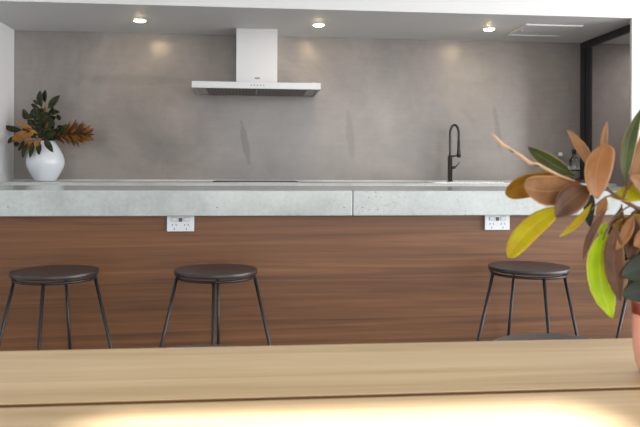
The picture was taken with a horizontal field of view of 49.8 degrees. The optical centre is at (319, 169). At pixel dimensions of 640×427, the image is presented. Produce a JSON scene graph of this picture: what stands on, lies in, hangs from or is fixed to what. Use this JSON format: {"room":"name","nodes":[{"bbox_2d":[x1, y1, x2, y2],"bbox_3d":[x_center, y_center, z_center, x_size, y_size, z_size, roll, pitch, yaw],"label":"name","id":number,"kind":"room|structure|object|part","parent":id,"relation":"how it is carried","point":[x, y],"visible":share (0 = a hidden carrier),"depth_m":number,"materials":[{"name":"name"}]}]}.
{"room":"kitchen","nodes":[
{"label":"kitchen","id":0,"kind":"room"},
{"bbox_2d":[0,22,13,180],"bbox_3d":[-1.962,-0.318,1.239,0.120,2.700,7.850,0,0,-6],"label":"wall","id":1,"kind":"structure","parent":0,"point":[6,33],"depth_m":5.00,"materials":[{"name":"white paint"}]},
{"bbox_2d":[14,30,629,186],"bbox_3d":[0.880,-0.306,5.522,6.573,2.700,0.120,0,0,-6],"label":"wall","id":2,"kind":"structure","parent":0,"point":[383,109],"depth_m":5.38,"materials":[{"name":"grey concrete"}]},
{"bbox_2d":[192,28,320,96],"bbox_3d":[-0.465,-0.803,5.076,0.900,0.466,0.501,0,0,-6],"label":"range hood","id":3,"kind":"object","parent":2,"relation":"attached to","point":[256,49],"visible":1,"depth_m":5.04,"materials":[{"name":"silver metal"}]},
{"bbox_2d":[196,88,316,95],"bbox_3d":[-0.467,-0.583,5.085,0.868,0.006,0.480,0,0,-6],"label":"filter","id":4,"kind":"object","parent":3,"relation":"on","point":[211,91],"depth_m":5.05,"materials":[{"name":"silver metal"}]},
{"bbox_2d":[0,0,639,43],"bbox_3d":[0.935,-1.344,5.005,6.373,0.625,0.920,0,0,-6],"label":"ceiling","id":5,"kind":"structure","parent":2,"relation":"attached to","point":[381,19],"depth_m":4.66,"materials":[{"name":"white paint"}]},
{"bbox_2d":[133,18,146,21],"bbox_3d":[-1.248,-1.032,4.781,0.092,0.014,0.092,0,0,-6],"label":"recessed light","id":6,"kind":"object","parent":5,"relation":"in","point":[137,19],"visible":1,"depth_m":4.76,"materials":[{"name":"white paint"}]},
{"bbox_2d":[312,23,324,26],"bbox_3d":[-0.010,-1.027,4.902,0.092,0.014,0.092,0,0,-6],"label":"recessed light","id":7,"kind":"object","parent":5,"relation":"in","point":[313,24],"visible":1,"depth_m":4.88,"materials":[{"name":"white paint"}]},
{"bbox_2d":[482,27,494,30],"bbox_3d":[1.230,-1.022,5.024,0.092,0.014,0.092,0,0,-6],"label":"recessed light","id":8,"kind":"object","parent":5,"relation":"in","point":[487,28],"visible":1,"depth_m":5.00,"materials":[{"name":"white paint"}]},
{"bbox_2d":[507,24,582,36],"bbox_3d":[1.643,-1.021,5.064,0.420,0.014,0.380,0,0,-6],"label":"access panel","id":9,"kind":"object","parent":5,"relation":"in","point":[547,30],"visible":1,"depth_m":5.06,"materials":[{"name":"white paint"}]},
{"bbox_2d":[629,18,639,176],"bbox_3d":[3.117,0.016,4.845,2.050,2.075,0.164,0,0,-6],"label":"wall partition","id":10,"kind":"structure","parent":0,"point":[634,22],"depth_m":4.67,"materials":[{"name":"white paint"}]},
{"bbox_2d":[580,24,629,182],"bbox_3d":[2.151,0.013,5.210,0.026,2.073,0.746,0,0,-6],"label":"door frame","id":11,"kind":"structure","parent":10,"relation":"in","point":[585,50],"depth_m":5.47,"materials":[{"name":"black metal"}]},
{"bbox_3d":[1.263,1.095,1.556,6.573,0.100,8.050,0,0,-6],"label":"floor","id":12,"kind":"structure","parent":0,"visible":0},
{"bbox_2d":[0,265,112,350],"bbox_3d":[-1.018,0.710,2.649,0.497,0.651,0.497,0,0,29],"label":"bar stool","id":13,"kind":"object","parent":12,"relation":"on","point":[48,272],"visible":0.66,"depth_m":2.62,"materials":[{"name":"black wood"}]},
{"bbox_3d":[-1.236,0.723,2.627,0.150,0.624,0.013,0,0,-6],"label":"leg","id":14,"kind":"part","parent":13,"relation":"part of","materials":[{"name":"grey metal"}]},
{"bbox_3d":[-0.997,0.724,2.431,0.013,0.624,0.150,0,0,-6],"label":"leg","id":15,"kind":"part","parent":13,"relation":"part of","materials":[{"name":"grey metal"}]},
{"bbox_3d":[-1.017,0.394,2.649,0.322,0.018,0.322,0,0,-6],"label":"seat","id":16,"kind":"part","parent":13,"relation":"part of","materials":[{"name":"black wood"}]},
{"bbox_3d":[-1.040,0.724,2.866,0.013,0.624,0.150,0,0,-6],"label":"leg","id":17,"kind":"part","parent":13,"relation":"part of","materials":[{"name":"grey metal"}]},
{"bbox_3d":[-0.800,0.725,2.670,0.150,0.624,0.013,0,0,-6],"label":"leg","id":18,"kind":"part","parent":13,"relation":"part of","materials":[{"name":"grey metal"}]},
{"bbox_2d":[166,344,232,347],"bbox_3d":[-0.247,0.714,1.378,0.497,0.651,0.497,0,0,29],"label":"chair","id":19,"kind":"object","parent":12,"relation":"on","point":[200,345],"visible":0.06,"depth_m":1.52,"materials":[{"name":"grey"}]},
{"bbox_2d":[159,263,270,347],"bbox_3d":[-0.409,0.713,2.703,0.497,0.651,0.497,0,0,29],"label":"bar stool","id":20,"kind":"object","parent":12,"relation":"on","point":[218,271],"visible":0.61,"depth_m":2.66,"materials":[{"name":"grey metal"}]},
{"bbox_3d":[-0.627,0.726,2.682,0.150,0.624,0.013,0,0,-6],"label":"leg","id":21,"kind":"part","parent":20,"relation":"part of","materials":[{"name":"grey metal"}]},
{"bbox_3d":[-0.387,0.727,2.485,0.013,0.624,0.150,0,0,-6],"label":"leg","id":22,"kind":"part","parent":20,"relation":"part of","materials":[{"name":"grey metal"}]},
{"bbox_3d":[-0.407,0.396,2.703,0.322,0.018,0.322,0,0,-6],"label":"seat","id":23,"kind":"part","parent":20,"relation":"part of","materials":[{"name":"black wood"}]},
{"bbox_3d":[-0.430,0.727,2.921,0.013,0.624,0.150,0,0,-6],"label":"leg","id":24,"kind":"part","parent":20,"relation":"part of","materials":[{"name":"grey metal"}]},
{"bbox_3d":[-0.191,0.728,2.725,0.150,0.624,0.013,0,0,-6],"label":"leg","id":25,"kind":"part","parent":20,"relation":"part of","materials":[{"name":"grey metal"}]},
{"bbox_2d":[0,215,631,350],"bbox_3d":[0.019,0.620,3.464,4.257,0.840,0.830,0,0,-6],"label":"base cabinet","id":26,"kind":"object","parent":12,"relation":"on","point":[322,280],"visible":0.48,"depth_m":3.04,"materials":[{"name":"brown wood"}]},
{"bbox_2d":[167,216,193,230],"bbox_3d":[-0.601,0.231,2.976,0.115,0.067,0.019,0,0,-6],"label":"power outlet","id":27,"kind":"object","parent":26,"relation":"attached to","point":[174,223],"visible":0.92,"depth_m":2.97,"materials":[{"name":"white plastic"}]},
{"bbox_2d":[0,185,639,216],"bbox_3d":[0.028,0.145,3.449,4.271,0.109,0.901,0,0,-6],"label":"benchtop","id":28,"kind":"object","parent":26,"relation":"on","point":[15,200],"visible":0.96,"depth_m":2.99,"materials":[{"name":"concrete"}]},
{"bbox_2d":[484,215,509,229],"bbox_3d":[0.798,0.237,3.113,0.115,0.067,0.019,0,0,-6],"label":"power outlet","id":29,"kind":"object","parent":26,"relation":"attached to","point":[491,222],"visible":1,"depth_m":3.11,"materials":[{"name":"white plastic"}]},
{"bbox_2d":[0,338,639,426],"bbox_3d":[0.128,0.665,0.712,2.600,0.749,0.891,0,0,-6],"label":"dining table","id":30,"kind":"object","parent":12,"relation":"on","point":[574,382],"visible":1,"depth_m":0.92,"materials":[{"name":"brown wood"}]},
{"bbox_2d":[631,301,639,371],"bbox_3d":[0.485,0.233,0.975,0.082,0.118,0.082,0,0,-6],"label":"vase","id":31,"kind":"object","parent":30,"relation":"on","point":[635,306],"visible":0.71,"depth_m":0.97,"materials":[{"name":"brown"}]},
{"bbox_2d":[490,110,639,317],"bbox_3d":[0.400,0.078,0.930,0.336,0.327,0.098,0,0,-6],"label":"leafy branch","id":32,"kind":"object","parent":31,"relation":"in","point":[607,271],"visible":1,"depth_m":0.93,"materials":[{"name":"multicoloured plant"}]},
{"bbox_3d":[0.418,0.128,0.943,0.157,0.228,0.017,0,0,-22],"label":"stem","id":33,"kind":"part","parent":32,"relation":"part of","materials":[{"name":"brown plant"}]},
{"bbox_2d":[477,261,578,340],"bbox_3d":[0.853,0.718,2.827,0.497,0.651,0.497,0,0,29],"label":"bar stool","id":34,"kind":"object","parent":12,"relation":"on","point":[528,268],"visible":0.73,"depth_m":2.80,"materials":[{"name":"grey"}]},
{"bbox_3d":[0.635,0.731,2.806,0.150,0.624,0.013,0,0,-6],"label":"leg","id":35,"kind":"part","parent":34,"relation":"part of","materials":[{"name":"grey metal"}]},
{"bbox_3d":[0.832,0.732,3.045,0.013,0.624,0.150,0,0,-6],"label":"leg","id":36,"kind":"part","parent":34,"relation":"part of","materials":[{"name":"grey metal"}]},
{"bbox_3d":[0.855,0.401,2.827,0.322,0.018,0.322,0,0,-6],"label":"seat","id":37,"kind":"part","parent":34,"relation":"part of","materials":[{"name":"black wood"}]},
{"bbox_3d":[0.875,0.732,2.609,0.013,0.624,0.150,0,0,-6],"label":"leg","id":38,"kind":"part","parent":34,"relation":"part of","materials":[{"name":"grey metal"}]},
{"bbox_3d":[1.071,0.733,2.848,0.150,0.624,0.013,0,0,-6],"label":"leg","id":39,"kind":"part","parent":34,"relation":"part of","materials":[{"name":"grey metal"}]},
{"bbox_2d":[493,333,595,340],"bbox_3d":[0.528,0.717,1.495,0.497,0.651,0.497,0,0,29],"label":"chair","id":40,"kind":"object","parent":12,"relation":"on","point":[534,336],"visible":0.06,"depth_m":1.61,"materials":[{"name":"grey"}]},
{"bbox_2d":[616,261,629,338],"bbox_3d":[1.444,0.721,2.885,0.497,0.651,0.497,0,0,29],"label":"bar stool","id":41,"kind":"object","parent":12,"relation":"on","point":[625,300],"visible":0.02,"depth_m":2.86,"materials":[{"name":"grey metal"}]},
{"bbox_3d":[-1.893,0.590,4.876,0.715,0.885,0.616,0,0,-6],"label":"base cabinet","id":42,"kind":"object","parent":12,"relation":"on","visible":0},
{"bbox_2d":[0,179,615,186],"bbox_3d":[-0.079,0.114,5.051,4.370,0.072,0.628,0,0,-6],"label":"benchtop","id":43,"kind":"object","parent":42,"relation":"on","point":[90,182],"visible":0.43,"depth_m":4.81,"materials":[{"name":"stone"}]},
{"bbox_2d":[25,141,64,180],"bbox_3d":[-1.982,-0.064,4.980,0.264,0.290,0.264,0,0,-6],"label":"vase","id":44,"kind":"object","parent":43,"relation":"on","point":[48,165],"visible":0.85,"depth_m":4.89,"materials":[{"name":"white ceramic"}]},
{"bbox_2d":[6,90,61,157],"bbox_3d":[-2.065,-0.324,4.940,0.438,0.511,0.259,0,0,-6],"label":"branch","id":45,"kind":"object","parent":44,"relation":"in","point":[43,122],"visible":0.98,"depth_m":4.92,"materials":[{"name":"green plant"}]},
{"bbox_2d":[52,118,94,146],"bbox_3d":[-1.786,-0.230,4.958,0.353,0.286,0.166,0,0,22],"label":"dried foliage","id":46,"kind":"object","parent":44,"relation":"in","point":[81,133],"visible":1,"depth_m":4.92,"materials":[{"name":"brown plant"}]},
{"bbox_2d":[213,180,298,182],"bbox_3d":[-0.466,0.083,4.998,0.590,0.010,0.500,0,0,-6],"label":"cooktop","id":47,"kind":"object","parent":43,"relation":"on","point":[215,181],"visible":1,"depth_m":4.77,"materials":[{"name":"black glass"}]},
{"bbox_3d":[-0.466,0.086,4.998,0.580,0.004,0.490,0,0,-6],"label":"trim","id":48,"kind":"part","parent":47,"relation":"part of","materials":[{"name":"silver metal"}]},
{"bbox_3d":[-0.466,0.081,4.998,0.590,0.006,0.500,0,0,-6],"label":"glass","id":49,"kind":"part","parent":47,"relation":"part of","materials":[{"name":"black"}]},
{"bbox_2d":[447,124,460,181],"bbox_3d":[1.028,-0.131,5.294,0.110,0.450,0.052,0,0,17],"label":"tap","id":50,"kind":"object","parent":43,"relation":"on","point":[451,167],"visible":1,"depth_m":5.29,"materials":[{"name":"grey metal"}]},
{"bbox_2d":[427,182,510,182],"bbox_3d":[1.119,0.193,5.074,0.642,0.204,0.302,0,0,-6],"label":"sink","id":51,"kind":"object","parent":43,"relation":"in","point":[427,182],"visible":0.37,"depth_m":5.20,"materials":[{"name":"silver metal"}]},
{"bbox_2d":[558,153,564,175],"bbox_3d":[1.870,-0.019,5.368,0.070,0.233,0.070,0,0,-6],"label":"bottle","id":52,"kind":"object","parent":43,"relation":"on","point":[559,154],"visible":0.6,"depth_m":5.36,"materials":[{"name":"clear glass"}]},
{"bbox_2d":[568,149,579,180],"bbox_3d":[1.964,-0.031,5.337,0.085,0.258,0.085,0,0,-6],"label":"bottle","id":53,"kind":"object","parent":43,"relation":"on","point":[573,164],"visible":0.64,"depth_m":5.30,"materials":[{"name":"clear glass"}]}
]}

